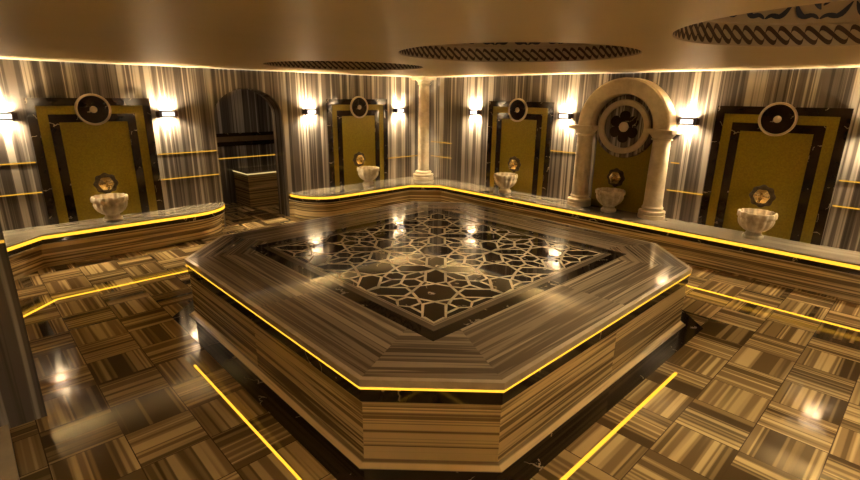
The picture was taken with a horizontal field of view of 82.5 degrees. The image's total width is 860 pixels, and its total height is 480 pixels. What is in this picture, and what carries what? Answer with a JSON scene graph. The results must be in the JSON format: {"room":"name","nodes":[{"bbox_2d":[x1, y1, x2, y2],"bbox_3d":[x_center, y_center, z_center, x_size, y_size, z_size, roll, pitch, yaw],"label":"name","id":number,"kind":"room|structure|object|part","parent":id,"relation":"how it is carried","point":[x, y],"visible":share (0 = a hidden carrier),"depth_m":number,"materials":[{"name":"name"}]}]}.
{"room":"spa","nodes":[
{"label":"spa","id":0,"kind":"room"},
{"bbox_2d":[0,59,418,230],"bbox_3d":[-3.369,-2.055,8.494,9.000,3.562,0.375,-14,22,-42],"label":"wall","id":1,"kind":"structure","parent":0,"point":[300,140],"depth_m":7.93,"materials":[{"name":"stone"}]},
{"bbox_2d":[0,112,17,120],"bbox_3d":[-5.442,-1.573,6.240,0.312,0.112,0.082,-14,22,-42],"label":"wall sconce","id":2,"kind":"object","parent":1,"relation":"attached to","point":[4,116],"visible":1,"depth_m":6.25,"materials":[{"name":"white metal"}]},
{"bbox_2d":[0,114,11,118],"bbox_3d":[-5.419,-1.566,6.217,0.172,0.060,0.006,-14,22,-42],"label":"diffuser","id":3,"kind":"object","parent":2,"relation":"attached to","point":[2,116],"depth_m":6.24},
{"bbox_2d":[0,162,35,164],"bbox_3d":[-5.801,-0.915,6.140,1.375,0.016,0.005,-14,22,-42],"label":"light strip","id":4,"kind":"object","parent":1,"relation":"attached to","point":[24,162],"visible":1,"depth_m":6.47,"materials":[{"name":"gold metal"}]},
{"bbox_2d":[0,192,41,196],"bbox_3d":[-5.806,-0.526,6.255,1.375,0.016,0.005,-14,22,-42],"label":"light strip","id":5,"kind":"object","parent":1,"relation":"attached to","point":[32,192],"visible":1,"depth_m":6.56,"materials":[{"name":"gold metal"}]},
{"bbox_2d":[23,98,164,224],"bbox_3d":[-4.754,-1.166,7.092,1.475,1.702,0.028,-14,22,-42],"label":"wall panel","id":6,"kind":"object","parent":1,"relation":"attached to","point":[70,152],"visible":0.99,"depth_m":7.03,"materials":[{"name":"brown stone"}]},
{"bbox_2d":[74,93,110,124],"bbox_3d":[-4.716,-1.829,6.874,0.430,0.430,0.042,-14,22,-42],"label":"round medallion","id":7,"kind":"object","parent":6,"relation":"attached to","point":[92,109],"visible":1,"depth_m":6.87,"materials":[{"name":"stone"}]},
{"bbox_3d":[-4.757,-1.063,7.124,1.038,1.488,0.022,-14,22,-42],"label":"frame","id":8,"kind":"part","parent":6,"relation":"part of","materials":[{"name":"brown stone"}]},
{"bbox_2d":[93,173,117,193],"bbox_3d":[-4.700,-0.813,7.142,0.318,0.318,0.160,-14,22,-42],"label":"tap","id":9,"kind":"object","parent":6,"relation":"attached to","point":[105,183],"visible":1,"depth_m":7.15,"materials":[{"name":"metal"}]},
{"bbox_2d":[155,110,177,117],"bbox_3d":[-4.031,-1.937,7.537,0.312,0.112,0.082,-14,22,-42],"label":"wall sconce","id":10,"kind":"object","parent":1,"relation":"attached to","point":[161,113],"visible":1,"depth_m":7.50,"materials":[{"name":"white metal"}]},
{"bbox_2d":[162,112,174,115],"bbox_3d":[-4.008,-1.930,7.513,0.172,0.060,0.006,-14,22,-42],"label":"diffuser","id":11,"kind":"object","parent":10,"relation":"attached to","point":[163,113],"depth_m":7.51,"materials":[{"name":"white glass"}]},
{"bbox_2d":[158,150,215,154],"bbox_3d":[-3.891,-1.409,7.895,0.894,0.016,0.005,-14,22,-42],"label":"light strip","id":12,"kind":"object","parent":1,"relation":"attached to","point":[210,150],"visible":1,"depth_m":7.88,"materials":[{"name":"gold metal"}]},
{"bbox_2d":[161,174,218,179],"bbox_3d":[-3.896,-1.032,8.006,0.894,0.016,0.005,-14,22,-42],"label":"light strip","id":13,"kind":"object","parent":1,"relation":"attached to","point":[210,174],"visible":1,"depth_m":7.99,"materials":[{"name":"gold metal"}]},
{"bbox_2d":[6,59,394,76],"bbox_3d":[-3.220,-2.825,8.116,8.425,0.011,0.025,-14,22,-42],"label":"light","id":14,"kind":"object","parent":1,"relation":"attached to","point":[6,59],"visible":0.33,"depth_m":7.44,"materials":[{"name":"white"}]},
{"bbox_2d":[302,109,317,114],"bbox_3d":[-2.232,-2.402,9.190,0.312,0.112,0.082,-14,22,-42],"label":"wall sconce","id":15,"kind":"object","parent":1,"relation":"attached to","point":[306,111],"visible":1,"depth_m":9.14,"materials":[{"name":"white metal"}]},
{"bbox_2d":[326,99,387,186],"bbox_3d":[-1.458,-2.018,10.120,1.475,1.702,0.028,-14,22,-42],"label":"mosaic","id":16,"kind":"object","parent":1,"relation":"attached to","point":[348,135],"visible":1,"depth_m":10.07,"materials":[{"name":"brown stone"}]},
{"bbox_3d":[-1.461,-1.916,10.152,1.038,1.488,0.022,-14,22,-42],"label":"frame","id":17,"kind":"part","parent":16,"relation":"part of","materials":[{"name":"brown stone"}]},
{"bbox_2d":[350,96,367,117],"bbox_3d":[-1.425,-2.679,9.898,0.430,0.430,0.042,-14,22,-42],"label":"round medallion","id":18,"kind":"object","parent":16,"relation":"attached to","point":[358,105],"visible":1,"depth_m":9.89,"materials":[{"name":"stone"}]},
{"bbox_2d":[353,152,364,166],"bbox_3d":[-1.423,-1.660,10.154,0.318,0.318,0.160,-14,22,-42],"label":"tap","id":19,"kind":"object","parent":16,"relation":"attached to","point":[359,158],"visible":1,"depth_m":10.15,"materials":[{"name":"metal"}]},
{"bbox_2d":[393,108,404,112],"bbox_3d":[-0.659,-2.809,10.636,0.312,0.112,0.082,-14,22,-42],"label":"wall sconce","id":20,"kind":"object","parent":1,"relation":"attached to","point":[396,110],"visible":1,"depth_m":10.59,"materials":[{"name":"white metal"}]},
{"bbox_2d":[214,89,275,203],"bbox_3d":[-4.175,-2.082,10.210,4.375,2.625,0.125,-14,22,-42],"label":"wall","id":21,"kind":"structure","parent":0,"point":[240,110],"depth_m":10.31,"materials":[{"name":"stone"}]},
{"bbox_2d":[216,131,273,146],"bbox_3d":[-4.127,-2.079,10.158,4.375,0.262,0.015,-14,22,-42],"label":"trim","id":22,"kind":"structure","parent":21,"relation":"attached to","point":[255,142],"depth_m":10.35,"materials":[{"name":"brown stone"}]},
{"bbox_2d":[219,154,274,158],"bbox_3d":[-4.134,-1.719,10.267,4.375,0.018,0.007,-14,22,-42],"label":"light strip","id":23,"kind":"object","parent":21,"relation":"attached to","point":[271,154],"visible":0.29,"depth_m":10.47,"materials":[{"name":"gold metal"}]},
{"bbox_2d":[0,0,859,76],"bbox_3d":[0.094,-1.827,4.790,8.375,0.050,9.500,-14,22,-42],"label":"ceiling","id":24,"kind":"structure","parent":0,"point":[219,34],"depth_m":3.10,"materials":[{"name":"beige paint"}]},
{"bbox_2d":[263,61,422,69],"bbox_3d":[-1.179,-2.789,6.713,2.241,0.776,2.241,-14,22,-42],"label":"dome","id":25,"kind":"object","parent":24,"relation":"attached to","point":[331,65],"visible":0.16,"depth_m":7.72,"materials":[{"name":"paint"}]},
{"bbox_2d":[398,42,641,61],"bbox_3d":[0.800,-2.099,4.453,2.172,0.776,2.172,-14,22,-42],"label":"dome","id":26,"kind":"object","parent":24,"relation":"attached to","point":[497,51],"visible":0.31,"depth_m":5.43,"materials":[{"name":"brown paint"}]},
{"bbox_2d":[672,0,859,45],"bbox_3d":[2.475,-1.492,2.462,2.172,0.776,2.172,-14,22,-42],"label":"dome","id":27,"kind":"object","parent":24,"relation":"attached to","point":[837,23],"visible":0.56,"depth_m":3.52,"materials":[{"name":"brown paint"}]},
{"bbox_2d":[9,202,859,479],"bbox_3d":[-0.585,0.576,6.205,8.500,0.125,11.500,-14,22,-42],"label":"floor","id":28,"kind":"structure","parent":0,"point":[759,392],"depth_m":3.84,"materials":[{"name":"stone"}]},
{"bbox_2d":[0,424,19,479],"bbox_3d":[-1.302,1.902,1.387,0.562,0.038,5.262,-14,22,-42],"label":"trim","id":29,"kind":"structure","parent":28,"relation":"on","point":[8,466],"depth_m":3.08,"materials":[{"name":"stone"}]},
{"bbox_2d":[0,223,46,428],"bbox_3d":[-3.139,0.048,3.024,0.775,2.625,0.325,-14,22,-42],"label":"wall pier","id":30,"kind":"object","parent":28,"relation":"on","point":[21,398],"visible":1,"depth_m":3.34,"materials":[{"name":"stone"}]},
{"bbox_2d":[23,270,187,317],"bbox_3d":[-3.361,0.463,6.241,0.370,0.005,3.161,14,21,37],"label":"light strip","id":31,"kind":"object","parent":28,"relation":"on","point":[27,314],"visible":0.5,"depth_m":5.74,"materials":[{"name":"yellow plastic"}]},
{"bbox_2d":[3,202,224,280],"bbox_3d":[-3.567,0.341,5.849,3.799,0.456,4.024,-14,22,-42],"label":"bench","id":32,"kind":"object","parent":28,"relation":"on","point":[30,250],"visible":0.97,"depth_m":6.94,"materials":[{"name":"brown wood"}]},
{"bbox_2d":[90,193,127,221],"bbox_3d":[-4.607,-0.462,7.092,0.470,0.357,0.459,-14,22,-42],"label":"basin","id":33,"kind":"object","parent":32,"relation":"on","point":[111,205],"visible":1,"depth_m":6.99,"materials":[{"name":"stone"}]},
{"bbox_3d":[-3.564,0.130,5.787,3.799,0.016,4.024,-14,22,-42],"label":"seat","id":34,"kind":"part","parent":32,"relation":"part of","materials":[{"name":"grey stone"}]},
{"bbox_3d":[-3.566,0.248,5.822,3.799,0.012,4.024,-14,22,-42],"label":"edge trim","id":35,"kind":"part","parent":32,"relation":"part of","materials":[{"name":"metal"}]},
{"bbox_2d":[194,365,301,479],"bbox_3d":[-1.021,1.384,3.212,0.016,0.005,2.906,-14,22,-42],"label":"light strip","id":36,"kind":"object","parent":28,"relation":"on","point":[292,471],"visible":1,"depth_m":3.44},
{"bbox_2d":[232,165,278,207],"bbox_3d":[-3.221,-1.238,10.735,1.862,0.731,0.700,-14,22,-42],"label":"counter","id":37,"kind":"object","parent":28,"relation":"on","point":[255,187],"depth_m":10.12,"materials":[{"name":"brown wood"}]},
{"bbox_2d":[172,300,702,479],"bbox_3d":[0.063,0.712,5.538,4.583,0.005,4.583,-14,22,-42],"label":"trim","id":38,"kind":"structure","parent":28,"relation":"on","point":[316,444],"depth_m":3.58,"materials":[{"name":"brown stone"}]},
{"bbox_2d":[185,201,691,472],"bbox_3d":[0.066,0.414,5.451,4.283,0.626,4.283,-14,22,-42],"label":"platform","id":39,"kind":"object","parent":28,"relation":"on","point":[415,336],"visible":1,"depth_m":3.94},
{"bbox_3d":[0.063,0.694,5.533,4.283,0.042,4.283,-14,22,-42],"label":"plinth moulding","id":40,"kind":"part","parent":39,"relation":"part of","materials":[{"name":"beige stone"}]},
{"bbox_3d":[0.070,0.139,5.369,4.233,0.049,4.233,-14,22,-42],"label":"edge trim","id":41,"kind":"part","parent":39,"relation":"part of","materials":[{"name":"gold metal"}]},
{"bbox_2d":[288,176,859,301],"bbox_3d":[1.891,0.024,7.153,3.449,0.456,9.621,-14,22,-42],"label":"bench","id":42,"kind":"object","parent":28,"relation":"on","point":[826,270],"visible":0.98,"depth_m":7.28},
{"bbox_2d":[357,166,378,185],"bbox_3d":[-1.275,-1.324,10.154,0.470,0.357,0.459,-14,22,-42],"label":"basin","id":43,"kind":"object","parent":42,"relation":"on","point":[368,174],"visible":1,"depth_m":10.03,"materials":[{"name":"stone"}]},
{"bbox_2d":[412,77,436,179],"bbox_3d":[-0.137,-2.416,10.705,0.462,2.167,0.462,-14,22,-42],"label":"marble column","id":44,"kind":"structure","parent":42,"relation":"on","point":[423,172],"depth_m":10.62,"materials":[{"name":"beige stone"}]},
{"bbox_2d":[494,172,517,192],"bbox_3d":[1.460,-1.099,9.504,0.459,0.357,0.470,-14,22,-42],"label":"basin","id":45,"kind":"object","parent":42,"relation":"on","point":[505,181],"visible":1,"depth_m":9.37,"materials":[{"name":"stone"}]},
{"bbox_3d":[1.892,-0.069,7.126,3.449,0.012,9.621,-14,22,-42],"label":"edge trim","id":46,"kind":"part","parent":42,"relation":"part of","materials":[{"name":"metal"}]},
{"bbox_2d":[567,124,597,206],"bbox_3d":[2.605,-1.269,8.374,0.418,1.349,0.418,-14,22,-42],"label":"marble column","id":47,"kind":"structure","parent":42,"relation":"on","point":[579,197],"depth_m":8.28,"materials":[{"name":"beige stone"}]},
{"bbox_2d":[578,77,675,129],"bbox_3d":[3.073,-2.146,7.663,0.249,0.744,1.488,-14,22,-42],"label":"arch","id":48,"kind":"object","parent":47,"relation":"on","point":[661,108],"visible":0.98,"depth_m":7.40,"materials":[{"name":"beige stone"}]},
{"bbox_2d":[595,187,625,212],"bbox_3d":[2.935,-0.645,8.026,0.459,0.357,0.470,-14,22,-42],"label":"basin","id":49,"kind":"object","parent":42,"relation":"on","point":[609,198],"visible":1,"depth_m":7.91,"materials":[{"name":"stone"}]},
{"bbox_2d":[637,128,681,219],"bbox_3d":[3.473,-1.002,7.504,0.418,1.349,0.418,-14,22,-42],"label":"marble column","id":50,"kind":"structure","parent":42,"relation":"on","point":[652,206],"depth_m":7.41,"materials":[{"name":"beige stone"}]},
{"bbox_2d":[737,208,777,239],"bbox_3d":[4.368,-0.205,6.591,0.459,0.357,0.470,-14,22,-42],"label":"basin","id":51,"kind":"object","parent":42,"relation":"on","point":[755,222],"visible":1,"depth_m":6.50,"materials":[{"name":"stone"}]},
{"bbox_2d":[560,372,677,479],"bbox_3d":[1.063,1.403,3.234,2.875,0.005,0.025,-14,22,-42],"label":"light strip","id":52,"kind":"object","parent":28,"relation":"on","point":[570,472],"visible":1,"depth_m":3.45,"materials":[{"name":"yellow plastic"}]},
{"bbox_2d":[686,285,859,331],"bbox_3d":[4.010,0.815,5.353,0.038,0.005,3.750,-14,22,-42],"label":"light strip","id":53,"kind":"object","parent":28,"relation":"on","point":[686,285],"visible":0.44,"depth_m":5.47,"materials":[{"name":"yellow plastic"}]},
{"bbox_2d":[429,68,859,251],"bbox_3d":[3.334,-1.786,7.857,0.250,3.562,9.875,-14,22,-42],"label":"wall","id":54,"kind":"structure","parent":0,"point":[697,94],"depth_m":7.38,"materials":[{"name":"stone"}]},
{"bbox_2d":[469,109,481,114],"bbox_3d":[0.911,-2.606,10.012,0.082,0.112,0.312,-14,22,-42],"label":"wall sconce","id":55,"kind":"object","parent":54,"relation":"attached to","point":[471,111],"visible":1,"depth_m":9.96,"materials":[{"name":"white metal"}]},
{"bbox_2d":[485,101,553,196],"bbox_3d":[1.679,-1.782,9.450,0.028,1.702,1.475,-14,22,-42],"label":"wall panel","id":56,"kind":"object","parent":54,"relation":"attached to","point":[529,139],"visible":1,"depth_m":9.39,"materials":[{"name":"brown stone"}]},
{"bbox_2d":[508,156,520,171],"bbox_3d":[1.589,-1.463,9.522,0.160,0.318,0.318,-14,22,-42],"label":"tap","id":57,"kind":"object","parent":56,"relation":"attached to","point":[514,164],"visible":1,"depth_m":9.51,"materials":[{"name":"metal"}]},
{"bbox_2d":[508,98,527,121],"bbox_3d":[1.648,-2.449,9.242,0.042,0.430,0.430,-14,22,-42],"label":"round medallion","id":58,"kind":"object","parent":56,"relation":"attached to","point":[517,109],"visible":1,"depth_m":9.23,"materials":[{"name":"stone"}]},
{"bbox_3d":[1.679,-1.680,9.482,0.022,1.488,1.038,-14,22,-42],"label":"frame","id":59,"kind":"part","parent":56,"relation":"part of","materials":[{"name":"brown stone"}]},
{"bbox_2d":[558,113,573,119],"bbox_3d":[2.352,-2.163,8.569,0.082,0.112,0.312,-14,22,-42],"label":"wall sconce","id":60,"kind":"object","parent":54,"relation":"attached to","point":[565,116],"visible":1,"depth_m":8.51,"materials":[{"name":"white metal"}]},
{"bbox_2d":[559,114,567,117],"bbox_3d":[2.328,-2.157,8.546,0.006,0.060,0.172,-14,22,-42],"label":"diffuser","id":61,"kind":"object","parent":60,"relation":"attached to","point":[560,115],"depth_m":8.54,"materials":[{"name":"white glass"}]},
{"bbox_2d":[591,139,652,212],"bbox_3d":[3.146,-1.383,7.970,0.022,1.806,0.962,-14,22,-42],"label":"mosaic","id":62,"kind":"object","parent":54,"relation":"attached to","point":[635,168],"visible":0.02,"depth_m":8.01,"materials":[{"name":"brown glass"}]},
{"bbox_2d":[607,168,624,186],"bbox_3d":[3.021,-1.018,8.069,0.160,0.318,0.318,-14,22,-42],"label":"tap","id":63,"kind":"object","parent":62,"relation":"attached to","point":[615,177],"visible":1,"depth_m":8.07,"materials":[{"name":"metal"}]},
{"bbox_2d":[596,95,652,157],"bbox_3d":[3.091,-1.798,7.792,0.138,0.975,0.975,-14,22,-42],"label":"medallion","id":64,"kind":"object","parent":62,"relation":"attached to","point":[621,122],"visible":0.92,"depth_m":7.75,"materials":[{"name":"stone"}]},
{"bbox_2d":[437,67,859,77],"bbox_3d":[3.158,-2.599,7.613,0.025,0.011,9.550,-14,22,-42],"label":"light","id":65,"kind":"object","parent":54,"relation":"attached to","point":[843,67],"visible":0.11,"depth_m":7.08,"materials":[{"name":"white"}]},
{"bbox_2d":[667,189,702,194],"bbox_3d":[3.845,-0.722,7.410,0.005,0.016,0.525,-14,22,-42],"label":"light strip","id":66,"kind":"object","parent":54,"relation":"attached to","point":[667,189],"visible":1,"depth_m":7.41,"materials":[{"name":"gold metal"}]},
{"bbox_2d":[677,117,699,125],"bbox_3d":[3.759,-1.731,7.160,0.082,0.112,0.312,-14,22,-42],"label":"wall sconce","id":67,"kind":"object","parent":54,"relation":"attached to","point":[687,121],"visible":1,"depth_m":7.12,"materials":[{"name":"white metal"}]},
{"bbox_2d":[680,119,692,123],"bbox_3d":[3.735,-1.725,7.138,0.006,0.060,0.172,-14,22,-42],"label":"diffuser","id":68,"kind":"object","parent":67,"relation":"attached to","point":[682,121],"depth_m":7.14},
{"bbox_2d":[698,106,853,244],"bbox_3d":[4.531,-0.906,6.593,0.028,1.702,1.475,-14,22,-42],"label":"wall panel","id":69,"kind":"object","parent":54,"relation":"attached to","point":[801,165],"visible":0.99,"depth_m":6.52,"materials":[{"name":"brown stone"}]},
{"bbox_2d":[749,185,775,207],"bbox_3d":[4.472,-0.583,6.633,0.160,0.318,0.318,-14,22,-42],"label":"tap","id":70,"kind":"object","parent":69,"relation":"attached to","point":[761,196],"visible":1,"depth_m":6.64,"materials":[{"name":"metal"}]},
{"bbox_3d":[4.532,-0.803,6.625,0.022,1.488,1.038,-14,22,-42],"label":"frame","id":71,"kind":"part","parent":69,"relation":"part of","materials":[{"name":"brown stone"}]},
{"bbox_2d":[758,102,797,135],"bbox_3d":[4.513,-1.568,6.372,0.042,0.430,0.430,-14,22,-42],"label":"round medallion","id":72,"kind":"object","parent":69,"relation":"attached to","point":[778,118],"visible":1,"depth_m":6.36,"materials":[{"name":"stone"}]},
{"bbox_2d":[833,205,859,209],"bbox_3d":[5.757,-0.219,5.470,0.005,0.016,2.013,-14,22,-42],"label":"light strip","id":73,"kind":"object","parent":54,"relation":"attached to","point":[833,205],"visible":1,"depth_m":6.07,"materials":[{"name":"gold metal"}]}
]}

